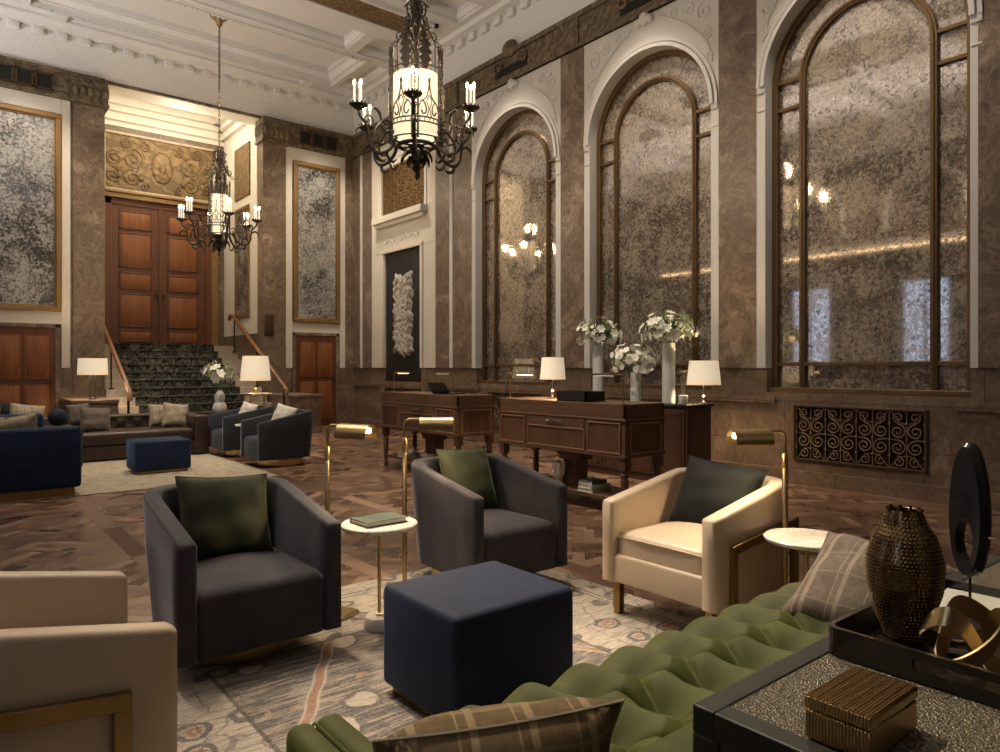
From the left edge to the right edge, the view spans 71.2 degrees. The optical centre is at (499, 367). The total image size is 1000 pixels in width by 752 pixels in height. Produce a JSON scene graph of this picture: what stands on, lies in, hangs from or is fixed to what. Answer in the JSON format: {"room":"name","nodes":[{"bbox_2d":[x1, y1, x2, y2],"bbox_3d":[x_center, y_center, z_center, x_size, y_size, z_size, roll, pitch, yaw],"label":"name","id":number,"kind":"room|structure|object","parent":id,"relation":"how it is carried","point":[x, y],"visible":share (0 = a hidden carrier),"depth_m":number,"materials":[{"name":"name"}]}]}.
{"room":"hotel lobby","nodes":[
{"label":"hotel lobby","id":0,"kind":"room"},
{"bbox_2d":[105,124,252,358],"bbox_3d":[-7.484,-2.450,15.695,3.660,7.600,2.300,0,0,-39],"label":"wall","id":1,"kind":"structure","parent":0,"point":[243,347],"depth_m":16.77,"materials":[{"name":"paint"}]},
{"bbox_2d":[105,196,210,344],"bbox_3d":[-7.931,-2.180,16.315,2.290,3.320,0.173,0,0,-39],"label":"door","id":2,"kind":"structure","parent":1,"relation":"in","point":[158,286],"depth_m":16.26,"materials":[{"name":"brown wood"}]},
{"bbox_2d":[105,129,216,201],"bbox_3d":[-7.898,-4.670,16.354,2.570,1.360,0.166,0,0,-39],"label":"trim","id":3,"kind":"structure","parent":1,"relation":"attached to","point":[133,163],"depth_m":16.26,"materials":[{"name":"stone"}]},
{"bbox_2d":[105,188,218,345],"bbox_3d":[-7.891,-2.260,16.330,2.750,3.480,0.200,0,0,-39],"label":"trim","id":4,"kind":"structure","parent":1,"relation":"attached to","point":[115,193],"depth_m":16.88,"materials":[{"name":"brown wood"}]},
{"bbox_2d":[105,94,256,336],"bbox_3d":[-7.336,-3.460,15.512,3.160,5.380,2.370,0,0,-39],"label":"trim","id":5,"kind":"structure","parent":1,"relation":"attached to","point":[125,112],"depth_m":16.34,"materials":[{"name":"paint"}]},
{"bbox_2d":[234,141,249,201],"bbox_3d":[-5.987,-4.550,16.229,0.038,1.200,0.980,0,0,-39],"label":"trim","id":6,"kind":"structure","parent":1,"relation":"attached to","point":[242,154],"depth_m":16.17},
{"bbox_2d":[235,204,249,318],"bbox_3d":[-5.996,-2.450,16.234,0.040,2.560,0.920,0,0,-39],"label":"wall mirror","id":7,"kind":"object","parent":1,"relation":"attached to","point":[242,259],"visible":0.94,"depth_m":16.22,"materials":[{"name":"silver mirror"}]},
{"bbox_2d":[237,209,246,314],"bbox_3d":[-5.987,-2.450,16.242,0.015,2.400,0.760,0,0,-39],"label":"mirror glass","id":8,"kind":"object","parent":7,"relation":"attached to","point":[242,255],"depth_m":16.27,"materials":[{"name":"grey mirror"}]},
{"bbox_2d":[60,102,352,408],"bbox_3d":[-7.862,-2.600,13.519,11.250,7.900,0.600,0,0,-39],"label":"wall","id":9,"kind":"structure","parent":0,"point":[87,123],"depth_m":13.35,"materials":[{"name":"stone"}]},
{"bbox_2d":[0,322,59,416],"bbox_3d":[-8.573,0.270,12.555,1.130,2.160,0.100,0,0,-39],"label":"door","id":10,"kind":"structure","parent":9,"relation":"in","point":[29,352],"depth_m":12.62,"materials":[{"name":"wood"}]},
{"bbox_2d":[0,103,60,311],"bbox_3d":[-8.555,-2.860,12.557,1.140,3.640,0.060,0,0,-39],"label":"wall panel","id":11,"kind":"object","parent":9,"relation":"attached to","point":[30,139],"visible":1,"depth_m":12.62,"materials":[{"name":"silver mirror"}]},
{"bbox_2d":[0,87,69,367],"bbox_3d":[-8.591,-2.490,12.585,1.460,4.980,0.030,0,0,-39],"label":"trim","id":12,"kind":"structure","parent":9,"relation":"attached to","point":[7,96],"depth_m":12.96,"materials":[{"name":"paint"}]},
{"bbox_2d":[0,7,352,135],"bbox_3d":[-7.678,-5.900,13.134,11.050,0.780,0.330,0,0,-39],"label":"ceiling beam","id":13,"kind":"structure","parent":9,"relation":"attached to","point":[23,36],"depth_m":13.97,"materials":[{"name":"paint"}]},
{"bbox_2d":[0,55,353,159],"bbox_3d":[-7.812,-5.236,13.300,11.050,0.552,0.520,0,0,-39],"label":"trim","id":14,"kind":"structure","parent":9,"relation":"attached to","point":[16,74],"depth_m":13.23,"materials":[{"name":"brown stone"}]},
{"bbox_2d":[108,85,257,124],"bbox_3d":[-6.586,-5.494,14.589,3.060,0.028,0.550,0,0,-39],"label":"ceiling","id":15,"kind":"structure","parent":9,"relation":"attached to","point":[114,90],"depth_m":14.53,"materials":[{"name":"paint"}]},
{"bbox_2d":[64,368,354,423],"bbox_3d":[-7.765,0.675,13.241,11.050,1.350,0.055,0,0,-39],"label":"baseboard","id":16,"kind":"structure","parent":9,"relation":"attached to","point":[75,385],"depth_m":15.50,"materials":[{"name":"stone"}]},
{"bbox_2d":[264,314,273,334],"bbox_3d":[-5.077,-0.950,15.364,0.220,0.460,0.024,0,0,-39],"label":"wall plaque","id":17,"kind":"object","parent":9,"relation":"attached to","point":[268,318],"visible":1,"depth_m":15.34,"materials":[{"name":"brown metal"}]},
{"bbox_2d":[286,147,344,367],"bbox_3d":[-4.245,-2.490,16.117,1.460,4.980,0.030,0,0,-39],"label":"trim","id":18,"kind":"structure","parent":9,"relation":"attached to","point":[292,153],"depth_m":16.02,"materials":[{"name":"paint"}]},
{"bbox_2d":[292,332,338,425],"bbox_3d":[-4.227,0.270,16.087,1.130,2.160,0.100,0,0,-39],"label":"door","id":19,"kind":"structure","parent":9,"relation":"in","point":[315,356],"depth_m":16.14,"materials":[{"name":"wood"}]},
{"bbox_2d":[293,160,339,323],"bbox_3d":[-4.209,-2.860,16.088,1.140,3.640,0.060,0,0,-39],"label":"wall panel","id":20,"kind":"object","parent":9,"relation":"attached to","point":[316,188],"visible":1,"depth_m":16.07,"materials":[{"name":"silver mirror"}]},
{"bbox_2d":[0,0,501,98],"bbox_3d":[-2.043,-6.530,6.200,11.650,0.640,18.800,0,0,-39],"label":"ceiling","id":21,"kind":"structure","parent":0,"point":[323,46],"depth_m":13.09,"materials":[{"name":"beige paint"}]},
{"bbox_2d":[176,14,261,256],"bbox_3d":[-5.231,-4.320,13.016,1.554,4.500,1.369,0,0,-5],"label":"chandelier","id":22,"kind":"object","parent":21,"relation":"hanging from","point":[218,224],"visible":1,"depth_m":12.95,"materials":[{"name":"brown metal"}]},
{"bbox_2d":[349,0,479,180],"bbox_3d":[-0.923,-4.275,7.716,1.554,4.410,1.369,0,0,-34],"label":"chandelier","id":23,"kind":"object","parent":21,"relation":"hanging from","point":[415,120],"visible":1,"depth_m":7.53,"materials":[{"name":"brown metal"}]},
{"bbox_2d":[0,426,999,622],"bbox_3d":[-2.848,1.400,7.350,11.650,0.100,21.400,0,0,-39],"label":"floor","id":24,"kind":"structure","parent":0,"point":[98,532],"depth_m":6.22,"materials":[{"name":"brown wood"}]},
{"bbox_2d":[60,397,119,413],"bbox_3d":[-7.408,0.950,12.593,0.727,0.800,1.390,0,0,-39],"label":"console table","id":25,"kind":"object","parent":24,"relation":"on","point":[101,402],"visible":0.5,"depth_m":12.20,"materials":[{"name":"brown wood"}]},
{"bbox_2d":[77,358,107,399],"bbox_3d":[-7.138,0.190,12.239,0.470,0.720,0.470,0,0,-39],"label":"table lamp","id":26,"kind":"object","parent":25,"relation":"on","point":[85,366],"visible":1,"depth_m":12.07,"materials":[{"name":"white fabric"}]},
{"bbox_2d":[0,453,277,503],"bbox_3d":[-6.380,1.344,8.603,5.750,0.012,4.400,0,0,-39],"label":"rug","id":27,"kind":"object","parent":24,"relation":"on","point":[100,476],"visible":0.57,"depth_m":8.78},
{"bbox_2d":[0,426,80,502],"bbox_3d":[-5.573,0.976,6.952,2.320,0.725,0.900,0,0,-39],"label":"sofa","id":28,"kind":"object","parent":27,"relation":"on","point":[41,462],"visible":1,"depth_m":7.10,"materials":[{"name":"blue fabric"}]},
{"bbox_3d":[-5.283,0.650,7.072,0.444,0.404,0.178,12,15,-34],"label":"throw pillow","id":29,"kind":"object","parent":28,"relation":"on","visible":0},
{"bbox_2d":[0,412,37,428],"bbox_3d":[-5.038,0.660,7.246,0.484,0.401,0.208,0,0,-43],"label":"throw pillow","id":30,"kind":"object","parent":29,"relation":"on","point":[27,420],"visible":0.42,"depth_m":7.21,"materials":[{"name":"fabric"}]},
{"bbox_2d":[44,412,208,466],"bbox_3d":[-6.285,1.025,9.756,4.150,0.590,1.830,0,0,-39],"label":"leather sofa","id":31,"kind":"object","parent":27,"relation":"on","point":[111,444],"visible":0.28,"depth_m":10.49,"materials":[{"name":"brown leather"}]},
{"bbox_2d":[10,403,44,415],"bbox_3d":[-6.601,0.690,9.739,0.474,0.425,0.193,0,0,-45],"label":"throw pillow","id":32,"kind":"object","parent":31,"relation":"on","point":[15,408],"visible":0.38,"depth_m":9.70,"materials":[{"name":"fabric"}]},
{"bbox_2d":[47,408,67,425],"bbox_3d":[-6.197,0.686,9.782,0.241,0.239,0.184,0,0,-39],"label":"round pillow","id":33,"kind":"object","parent":31,"relation":"on","point":[57,416],"visible":1,"depth_m":9.72,"materials":[{"name":"blue fabric"}]},
{"bbox_2d":[66,402,88,426],"bbox_3d":[-6.311,0.710,10.461,0.335,0.383,0.188,0,0,-28],"label":"throw pillow","id":34,"kind":"object","parent":31,"relation":"on","point":[73,411],"visible":0.62,"depth_m":10.39,"materials":[{"name":"beige fabric"}]},
{"bbox_2d":[79,407,110,431],"bbox_3d":[-5.948,0.765,10.269,0.192,0.405,0.457,0,0,43],"label":"throw pillow","id":35,"kind":"object","parent":31,"relation":"on","point":[91,419],"visible":0.92,"depth_m":10.21,"materials":[{"name":"beige fabric"}]},
{"bbox_2d":[83,426,193,446],"bbox_3d":[-6.397,1.018,9.877,3.730,0.185,0.800,0,0,-39],"label":"seat cushion","id":36,"kind":"object","parent":31,"relation":"on","point":[115,437],"depth_m":10.22,"materials":[{"name":"leather"}]},
{"bbox_2d":[148,404,163,426],"bbox_3d":[-5.365,0.750,11.041,0.194,0.375,0.386,0,0,44],"label":"throw pillow","id":37,"kind":"object","parent":31,"relation":"on","point":[155,411],"visible":0.66,"depth_m":10.94,"materials":[{"name":"fabric"}]},
{"bbox_2d":[162,402,188,426],"bbox_3d":[-5.129,0.745,11.036,0.437,0.422,0.190,0,0,-45],"label":"throw pillow","id":38,"kind":"object","parent":31,"relation":"on","point":[173,414],"visible":0.99,"depth_m":10.97,"materials":[{"name":"beige fabric"}]},
{"bbox_2d":[126,436,190,474],"bbox_3d":[-4.451,1.130,9.108,0.660,0.415,0.550,0,0,-39],"label":"bench ottoman","id":39,"kind":"object","parent":27,"relation":"on","point":[152,455],"visible":1,"depth_m":8.90,"materials":[{"name":"blue fabric"}]},
{"bbox_2d":[105,314,288,413],"bbox_3d":[-6.666,0.030,14.687,3.010,2.639,4.256,0,0,-39],"label":"staircase","id":40,"kind":"structure","parent":24,"relation":"on","point":[140,375],"depth_m":14.63,"materials":[{"name":"carpet"}]},
{"bbox_2d":[209,405,273,455],"bbox_3d":[-4.014,0.971,10.951,0.848,0.735,0.740,0,0,-39],"label":"armchair","id":41,"kind":"object","parent":24,"relation":"on","point":[224,435],"visible":0.58,"depth_m":10.63,"materials":[{"name":"fabric"}]},
{"bbox_2d":[243,393,272,405],"bbox_3d":[-4.584,0.912,13.220,0.422,0.875,0.422,0,0,-39],"label":"table","id":42,"kind":"object","parent":24,"relation":"on","point":[250,394],"visible":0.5,"depth_m":13.12,"materials":[{"name":"gold stone"}]},
{"bbox_2d":[240,356,270,392],"bbox_3d":[-4.583,0.125,13.092,0.550,0.700,0.550,0,0,-39],"label":"table lamp","id":43,"kind":"object","parent":42,"relation":"on","point":[253,368],"visible":1,"depth_m":12.88,"materials":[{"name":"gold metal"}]},
{"bbox_2d":[241,409,312,465],"bbox_3d":[-3.094,0.971,9.818,0.848,0.735,0.740,0,0,-39],"label":"armchair","id":44,"kind":"object","parent":24,"relation":"on","point":[283,441],"visible":0.94,"depth_m":9.56,"materials":[{"name":"fabric"}]},
{"bbox_2d":[271,403,297,419],"bbox_3d":[-3.072,0.690,9.900,0.438,0.385,0.197,0,0,36],"label":"throw pillow","id":45,"kind":"object","parent":44,"relation":"on","point":[281,410],"visible":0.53,"depth_m":9.86,"materials":[{"name":"white fabric"}]},
{"bbox_2d":[267,392,322,432],"bbox_3d":[-4.460,0.950,14.989,0.755,0.800,1.390,0,0,-39],"label":"marble pedestal","id":46,"kind":"object","parent":24,"relation":"on","point":[307,401],"visible":0.46,"depth_m":14.59,"materials":[{"name":"brown stone"}]},
{"bbox_2d":[380,391,495,465],"bbox_3d":[-0.864,0.840,9.168,0.607,1.020,1.841,0,0,-39],"label":"reception desk","id":47,"kind":"object","parent":24,"relation":"on","point":[472,414],"visible":0.84,"depth_m":8.71,"materials":[{"name":"brown wood"}]},
{"bbox_2d":[386,452,421,461],"bbox_3d":[-0.858,1.212,9.174,0.500,0.035,1.710,0,0,-39],"label":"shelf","id":48,"kind":"object","parent":47,"relation":"attached to","point":[395,455],"depth_m":9.49,"materials":[{"name":"brown wood"}]},
{"bbox_2d":[427,382,465,393],"bbox_3d":[-0.693,0.260,8.998,0.346,0.148,0.380,0,0,-39],"label":"laptop","id":49,"kind":"object","parent":47,"relation":"on","point":[436,388],"visible":0.98,"depth_m":8.92,"materials":[{"name":"black plastic"}]},
{"bbox_2d":[177,567,699,751],"bbox_3d":[0.112,1.343,2.558,3.000,0.014,4.030,0,0,-39],"label":"rug","id":50,"kind":"object","parent":24,"relation":"on","point":[251,706],"visible":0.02,"depth_m":3.01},
{"bbox_2d":[0,571,176,751],"bbox_3d":[-1.426,0.969,1.959,0.798,0.735,0.760,0,0,-39],"label":"armchair","id":51,"kind":"object","parent":50,"relation":"on","point":[76,676],"visible":1,"depth_m":1.83,"materials":[{"name":"beige leather"}]},
{"bbox_2d":[143,477,340,667],"bbox_3d":[-1.303,0.969,3.427,0.740,0.735,0.848,0,0,-39],"label":"armchair","id":52,"kind":"object","parent":50,"relation":"on","point":[242,607],"visible":0.76,"depth_m":3.18,"materials":[{"name":"grey fabric"}]},
{"bbox_2d":[175,473,273,559],"bbox_3d":[-1.371,0.740,3.495,0.484,0.425,0.230,0,0,-39],"label":"throw pillow","id":53,"kind":"object","parent":52,"relation":"on","point":[221,515],"visible":0.91,"depth_m":3.43,"materials":[{"name":"green fabric"}]},
{"bbox_2d":[324,423,377,621],"bbox_3d":[-0.851,0.815,3.718,0.410,1.042,0.240,0,0,27],"label":"floor lamp","id":54,"kind":"object","parent":50,"relation":"on","point":[342,430],"visible":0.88,"depth_m":3.70,"materials":[{"name":"gold metal"}]},
{"bbox_2d":[341,517,417,632],"bbox_3d":[-0.620,1.065,3.594,0.390,0.541,0.390,0,0,-39],"label":"round side table","id":55,"kind":"object","parent":50,"relation":"on","point":[373,621],"visible":0.66,"depth_m":3.52,"materials":[{"name":"white stone"}]},
{"bbox_2d":[350,512,407,527],"bbox_3d":[-0.624,0.781,3.598,0.240,0.026,0.170,0,0,-41],"label":"book","id":56,"kind":"object","parent":55,"relation":"on","point":[385,518],"visible":1,"depth_m":3.56,"materials":[{"name":"green paper"}]},
{"bbox_2d":[382,417,452,597],"bbox_3d":[-0.486,0.815,4.181,0.410,1.042,0.240,0,0,-4],"label":"floor lamp","id":57,"kind":"object","parent":50,"relation":"on","point":[425,423],"visible":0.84,"depth_m":4.16,"materials":[{"name":"gold metal"}]},
{"bbox_2d":[384,561,572,715],"bbox_3d":[-0.091,1.113,2.871,0.600,0.445,0.530,0,0,-39],"label":"ottoman","id":58,"kind":"object","parent":50,"relation":"on","point":[455,639],"visible":0.79,"depth_m":2.69,"materials":[{"name":"blue fabric"}]},
{"bbox_2d":[411,453,566,573],"bbox_3d":[-0.125,0.969,4.474,0.740,0.735,0.848,0,0,-39],"label":"armchair","id":59,"kind":"object","parent":50,"relation":"on","point":[527,532],"visible":0.82,"depth_m":4.27,"materials":[{"name":"grey fabric"}]},
{"bbox_2d":[436,447,498,508],"bbox_3d":[-0.206,0.725,4.535,0.224,0.425,0.462,0,0,42],"label":"throw pillow","id":60,"kind":"object","parent":59,"relation":"on","point":[469,468],"visible":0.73,"depth_m":4.49,"materials":[{"name":"green fabric"}]},
{"bbox_2d":[286,552,827,751],"bbox_3d":[0.708,1.036,2.071,2.518,0.601,0.791,0,0,-39],"label":"tufted sofa","id":61,"kind":"object","parent":50,"relation":"on","point":[659,683],"visible":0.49,"depth_m":2.02,"materials":[{"name":"green fabric"}]},
{"bbox_2d":[372,697,623,751],"bbox_3d":[-0.009,0.820,1.359,0.473,0.381,0.277,0,0,-10],"label":"throw pillow","id":62,"kind":"object","parent":61,"relation":"on","point":[567,724],"visible":1,"depth_m":1.28,"materials":[{"name":"brown fabric"}]},
{"bbox_2d":[781,531,957,621],"bbox_3d":[1.324,0.804,2.494,0.505,0.339,0.407,0,0,45],"label":"throw pillow","id":63,"kind":"object","parent":61,"relation":"on","point":[835,585],"visible":0.36,"depth_m":2.47,"materials":[{"name":"beige fabric"}]},
{"bbox_2d":[602,467,798,616],"bbox_3d":[1.090,0.969,3.798,0.798,0.735,0.760,0,0,-39],"label":"armchair","id":64,"kind":"object","parent":50,"relation":"on","point":[716,564],"visible":0.71,"depth_m":3.56,"materials":[{"name":"leather"}]},
{"bbox_2d":[619,521,701,575],"bbox_3d":[1.059,0.921,3.773,0.658,0.160,0.560,0,0,-39],"label":"seat cushion","id":65,"kind":"object","parent":64,"relation":"on","point":[675,548],"depth_m":3.61,"materials":[{"name":"beige fabric"}]},
{"bbox_2d":[668,454,767,523],"bbox_3d":[1.184,0.710,3.823,0.231,0.423,0.492,0,0,-45],"label":"throw pillow","id":66,"kind":"object","parent":64,"relation":"on","point":[708,486],"visible":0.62,"depth_m":3.79,"materials":[{"name":"black fabric"}]},
{"bbox_2d":[693,554,999,751],"bbox_3d":[1.147,0.968,1.526,1.595,0.736,0.583,0,0,-39],"label":"console table","id":67,"kind":"object","parent":50,"relation":"on","point":[764,710],"visible":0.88,"depth_m":1.23,"materials":[{"name":"brown wood"}]},
{"bbox_2d":[804,666,917,751],"bbox_3d":[0.597,0.565,1.153,0.178,0.070,0.106,0,0,-39],"label":"box","id":68,"kind":"object","parent":67,"relation":"on","point":[859,709],"visible":1,"depth_m":1.12,"materials":[{"name":"brown wood"}]},
{"bbox_2d":[828,578,999,707],"bbox_3d":[1.062,0.571,1.460,0.570,0.058,0.505,0,0,-39],"label":"serving tray","id":69,"kind":"object","parent":67,"relation":"on","point":[857,636],"visible":0.49,"depth_m":1.38,"materials":[{"name":"brown wood"}]},
{"bbox_2d":[865,503,945,643],"bbox_3d":[0.891,0.444,1.539,0.156,0.294,0.156,0,0,7],"label":"vase","id":70,"kind":"object","parent":69,"relation":"on","point":[905,563],"visible":0.95,"depth_m":1.49,"materials":[{"name":"brown ceramic"}]},
{"bbox_2d":[918,595,999,674],"bbox_3d":[0.932,0.526,1.394,0.180,0.117,0.156,0,0,-19],"label":"ornament","id":71,"kind":"object","parent":69,"relation":"on","point":[982,645],"visible":0.89,"depth_m":1.38,"materials":[{"name":"gold metal"}]},
{"bbox_2d":[939,588,999,630],"bbox_3d":[1.127,0.576,1.657,0.150,0.030,0.200,0,0,43],"label":"book","id":72,"kind":"object","parent":69,"relation":"on","point":[989,602],"visible":0.22,"depth_m":1.69,"materials":[{"name":"beige paper"}]},
{"bbox_2d":[948,443,995,597],"bbox_3d":[1.101,0.368,1.633,0.060,0.386,0.127,0,0,-13],"label":"sculpture","id":73,"kind":"object","parent":72,"relation":"on","point":[969,495],"visible":0.88,"depth_m":1.62,"materials":[{"name":"black metal"}]},
{"bbox_2d":[497,397,665,498],"bbox_3d":[0.766,0.840,7.162,0.607,1.020,1.841,0,0,-39],"label":"reception desk","id":74,"kind":"object","parent":24,"relation":"on","point":[578,431],"visible":0.84,"depth_m":6.74,"materials":[{"name":"brown wood"}]},
{"bbox_2d":[540,357,564,398],"bbox_3d":[0.578,0.109,7.660,0.280,0.450,0.280,0,0,-39],"label":"table lamp","id":75,"kind":"object","parent":74,"relation":"on","point":[552,368],"visible":1,"depth_m":7.55,"materials":[{"name":"white fabric"}]},
{"bbox_2d":[551,459,565,482],"bbox_3d":[0.607,1.069,7.167,0.156,0.252,0.157,0,0,14],"label":"vase","id":76,"kind":"object","parent":74,"relation":"on","point":[558,467],"visible":0.87,"depth_m":7.11,"materials":[{"name":"white ceramic"}]},
{"bbox_2d":[557,390,604,401],"bbox_3d":[0.817,0.284,7.081,0.280,0.100,0.400,0,0,-39],"label":"document tray","id":77,"kind":"object","parent":74,"relation":"on","point":[571,395],"visible":0.93,"depth_m":6.96,"materials":[{"name":"black leather"}]},
{"bbox_2d":[541,473,628,498],"bbox_3d":[0.773,1.212,7.168,0.500,0.035,1.710,0,0,-39],"label":"shelf","id":78,"kind":"object","parent":74,"relation":"attached to","point":[571,487],"depth_m":6.81,"materials":[{"name":"brown wood"}]},
{"bbox_2d":[588,399,714,480],"bbox_3d":[1.748,0.882,8.701,0.532,0.935,1.780,0,0,-39],"label":"credenza","id":79,"kind":"object","parent":24,"relation":"on","point":[687,427],"visible":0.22,"depth_m":8.06,"materials":[{"name":"brown wood"}]},
{"bbox_2d":[593,345,603,390],"bbox_3d":[1.288,0.060,9.165,0.144,0.710,0.144,0,0,-39],"label":"vase","id":80,"kind":"object","parent":79,"relation":"on","point":[598,350],"visible":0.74,"depth_m":9.10,"materials":[{"name":"white ceramic"}]},
{"bbox_2d":[576,316,622,345],"bbox_3d":[1.290,-0.433,9.149,0.591,0.497,0.676,0,0,-39],"label":"flower bouquet","id":81,"kind":"object","parent":80,"relation":"in","point":[599,333],"visible":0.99,"depth_m":9.02,"materials":[{"name":"white plant"}]},
{"bbox_2d":[630,372,640,401],"bbox_3d":[1.671,0.235,8.600,0.130,0.360,0.130,0,0,-39],"label":"vase","id":82,"kind":"object","parent":79,"relation":"on","point":[635,378],"visible":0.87,"depth_m":8.55,"materials":[{"name":"white ceramic"}]},
{"bbox_2d":[609,343,659,373],"bbox_3d":[1.657,-0.066,8.625,0.615,0.484,0.625,0,0,-39],"label":"flower bouquet","id":83,"kind":"object","parent":82,"relation":"in","point":[633,356],"visible":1,"depth_m":8.53,"materials":[{"name":"white plant"}]},
{"bbox_2d":[662,343,674,402],"bbox_3d":[2.001,0.060,8.288,0.152,0.710,0.152,0,0,-39],"label":"vase","id":84,"kind":"object","parent":79,"relation":"on","point":[668,349],"visible":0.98,"depth_m":8.22,"materials":[{"name":"white ceramic"}]},
{"bbox_2d":[638,310,698,343],"bbox_3d":[1.988,-0.443,8.290,0.638,0.518,0.629,0,0,-17],"label":"flower bouquet","id":85,"kind":"object","parent":84,"relation":"in","point":[675,332],"visible":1,"depth_m":8.13,"materials":[{"name":"white plant"}]},
{"bbox_2d":[686,361,720,403],"bbox_3d":[2.378,0.165,8.157,0.390,0.500,0.390,0,0,-39],"label":"table lamp","id":86,"kind":"object","parent":79,"relation":"on","point":[703,373],"visible":1,"depth_m":8.01,"materials":[{"name":"white fabric"}]},
{"bbox_2d":[726,429,788,586],"bbox_3d":[1.363,0.829,3.534,0.410,1.042,0.240,0,0,-9],"label":"floor lamp","id":87,"kind":"object","parent":24,"relation":"on","point":[739,436],"visible":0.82,"depth_m":3.53,"materials":[{"name":"gold metal"}]},
{"bbox_2d":[763,528,827,575],"bbox_3d":[1.469,1.079,3.346,0.390,0.541,0.390,0,0,-39],"label":"round side table","id":88,"kind":"object","parent":24,"relation":"on","point":[807,540],"visible":0.37,"depth_m":3.33,"materials":[{"name":"white stone"}]},
{"bbox_3d":[-4.633,1.046,11.504,0.540,0.585,0.540,0,0,-39],"label":"end table","id":89,"kind":"object","parent":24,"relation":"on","visible":0},
{"bbox_2d":[212,390,226,412],"bbox_3d":[-4.602,0.555,11.466,0.230,0.395,0.230,0,0,-39],"label":"vase","id":90,"kind":"object","parent":89,"relation":"on","point":[219,406],"visible":0.93,"depth_m":11.40,"materials":[{"name":"white ceramic"}]},
{"bbox_2d":[200,360,240,389],"bbox_3d":[-4.574,0.115,11.478,0.578,0.492,0.533,0,0,-39],"label":"flower bouquet","id":91,"kind":"object","parent":90,"relation":"in","point":[226,372],"visible":1,"depth_m":11.46,"materials":[{"name":"white plant"}]},
{"bbox_2d":[353,0,999,493],"bbox_3d":[2.343,-2.600,9.893,0.485,7.900,18.400,0,0,-39],"label":"wall","id":92,"kind":"structure","parent":0,"point":[949,429],"depth_m":8.78,"materials":[{"name":"stone"}]},
{"bbox_2d":[360,155,362,367],"bbox_3d":[-3.243,-2.490,16.397,0.050,4.980,0.100,0,0,-39],"label":"trim","id":93,"kind":"structure","parent":92,"relation":"attached to","point":[361,156],"depth_m":16.36,"materials":[{"name":"beige paint"}]},
{"bbox_2d":[371,142,434,367],"bbox_3d":[-2.133,-2.490,14.992,0.300,4.980,2.620,0,0,-39],"label":"trim","id":94,"kind":"structure","parent":92,"relation":"attached to","point":[413,226],"depth_m":14.88,"materials":[{"name":"paint"}]},
{"bbox_2d":[386,246,420,380],"bbox_3d":[-2.088,-1.145,15.029,0.164,2.830,1.470,0,0,-39],"label":"wall artwork","id":95,"kind":"object","parent":92,"relation":"attached to","point":[402,267],"visible":1,"depth_m":14.96,"materials":[{"name":"paper"}]},
{"bbox_2d":[383,156,423,215],"bbox_3d":[-2.059,-3.878,15.052,0.070,1.086,1.740,0,0,-39],"label":"decorative panel","id":96,"kind":"object","parent":92,"relation":"attached to","point":[401,190],"visible":0.8,"depth_m":15.08,"materials":[{"name":"gold metal"}]},
{"bbox_2d":[449,111,452,367],"bbox_3d":[-0.934,-2.490,13.557,0.050,4.980,0.100,0,0,-39],"label":"trim","id":97,"kind":"structure","parent":92,"relation":"attached to","point":[451,122],"depth_m":13.52,"materials":[{"name":"beige paint"}]},
{"bbox_2d":[348,0,596,134],"bbox_3d":[2.117,-5.900,9.581,0.330,0.780,18.200,0,0,-39],"label":"trim","id":98,"kind":"structure","parent":92,"relation":"attached to","point":[483,38],"depth_m":12.58,"materials":[{"name":"paint"}]},
{"bbox_2d":[351,0,675,158],"bbox_3d":[2.175,-5.327,9.628,0.180,0.694,18.200,0,0,-39],"label":"trim","id":99,"kind":"structure","parent":92,"relation":"attached to","point":[600,18],"depth_m":11.50,"materials":[{"name":"brown stone"}]},
{"bbox_2d":[488,392,541,427],"bbox_3d":[0.240,0.750,12.140,0.050,0.640,1.420,0,0,-39],"label":"air vent","id":100,"kind":"object","parent":92,"relation":"in","point":[498,393],"visible":0.17,"depth_m":12.45,"materials":[{"name":"brown metal"}]},
{"bbox_2d":[471,58,560,367],"bbox_3d":[0.278,-2.514,12.171,0.324,5.029,2.380,0,0,-39],"label":"trim","id":101,"kind":"structure","parent":92,"relation":"attached to","point":[539,90],"depth_m":12.35,"materials":[{"name":"beige paint"}]},
{"bbox_2d":[479,109,556,385],"bbox_3d":[0.344,-2.098,12.225,0.154,4.775,2.150,0,0,-39],"label":"window","id":102,"kind":"structure","parent":92,"relation":"in","point":[519,176],"depth_m":12.33,"materials":[{"name":"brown mirror"}]},
{"bbox_2d":[583,0,718,367],"bbox_3d":[2.107,-2.514,9.921,0.324,5.029,2.380,0,0,-39],"label":"trim","id":103,"kind":"structure","parent":92,"relation":"attached to","point":[690,26],"depth_m":9.84,"materials":[{"name":"beige paint"}]},
{"bbox_2d":[596,49,711,389],"bbox_3d":[2.173,-2.098,9.974,0.154,4.775,2.150,0,0,-39],"label":"window","id":104,"kind":"structure","parent":92,"relation":"in","point":[653,149],"depth_m":9.98,"materials":[{"name":"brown mirror"}]},
{"bbox_2d":[353,383,999,510],"bbox_3d":[2.225,0.850,9.669,0.050,1.000,18.200,0,0,-39],"label":"baseboard","id":105,"kind":"structure","parent":92,"relation":"attached to","point":[928,493],"depth_m":7.71,"materials":[{"name":"stone"}]},
{"bbox_2d":[793,405,928,473],"bbox_3d":[3.898,0.750,7.639,0.050,0.640,1.420,0,0,-39],"label":"air vent","id":106,"kind":"object","parent":92,"relation":"in","point":[924,468],"visible":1,"depth_m":7.54,"materials":[{"name":"brown metal"}]},
{"bbox_2d":[756,0,982,367],"bbox_3d":[3.942,-2.514,7.662,0.324,5.029,2.380,0,0,-39],"label":"trim","id":107,"kind":"structure","parent":92,"relation":"attached to","point":[774,18],"depth_m":8.46,"materials":[{"name":"beige paint"}]},
{"bbox_2d":[769,0,970,397],"bbox_3d":[4.008,-2.098,7.716,0.154,4.775,2.150,0,0,-39],"label":"window","id":108,"kind":"structure","parent":92,"relation":"in","point":[871,98],"depth_m":7.67,"materials":[{"name":"brown mirror"}]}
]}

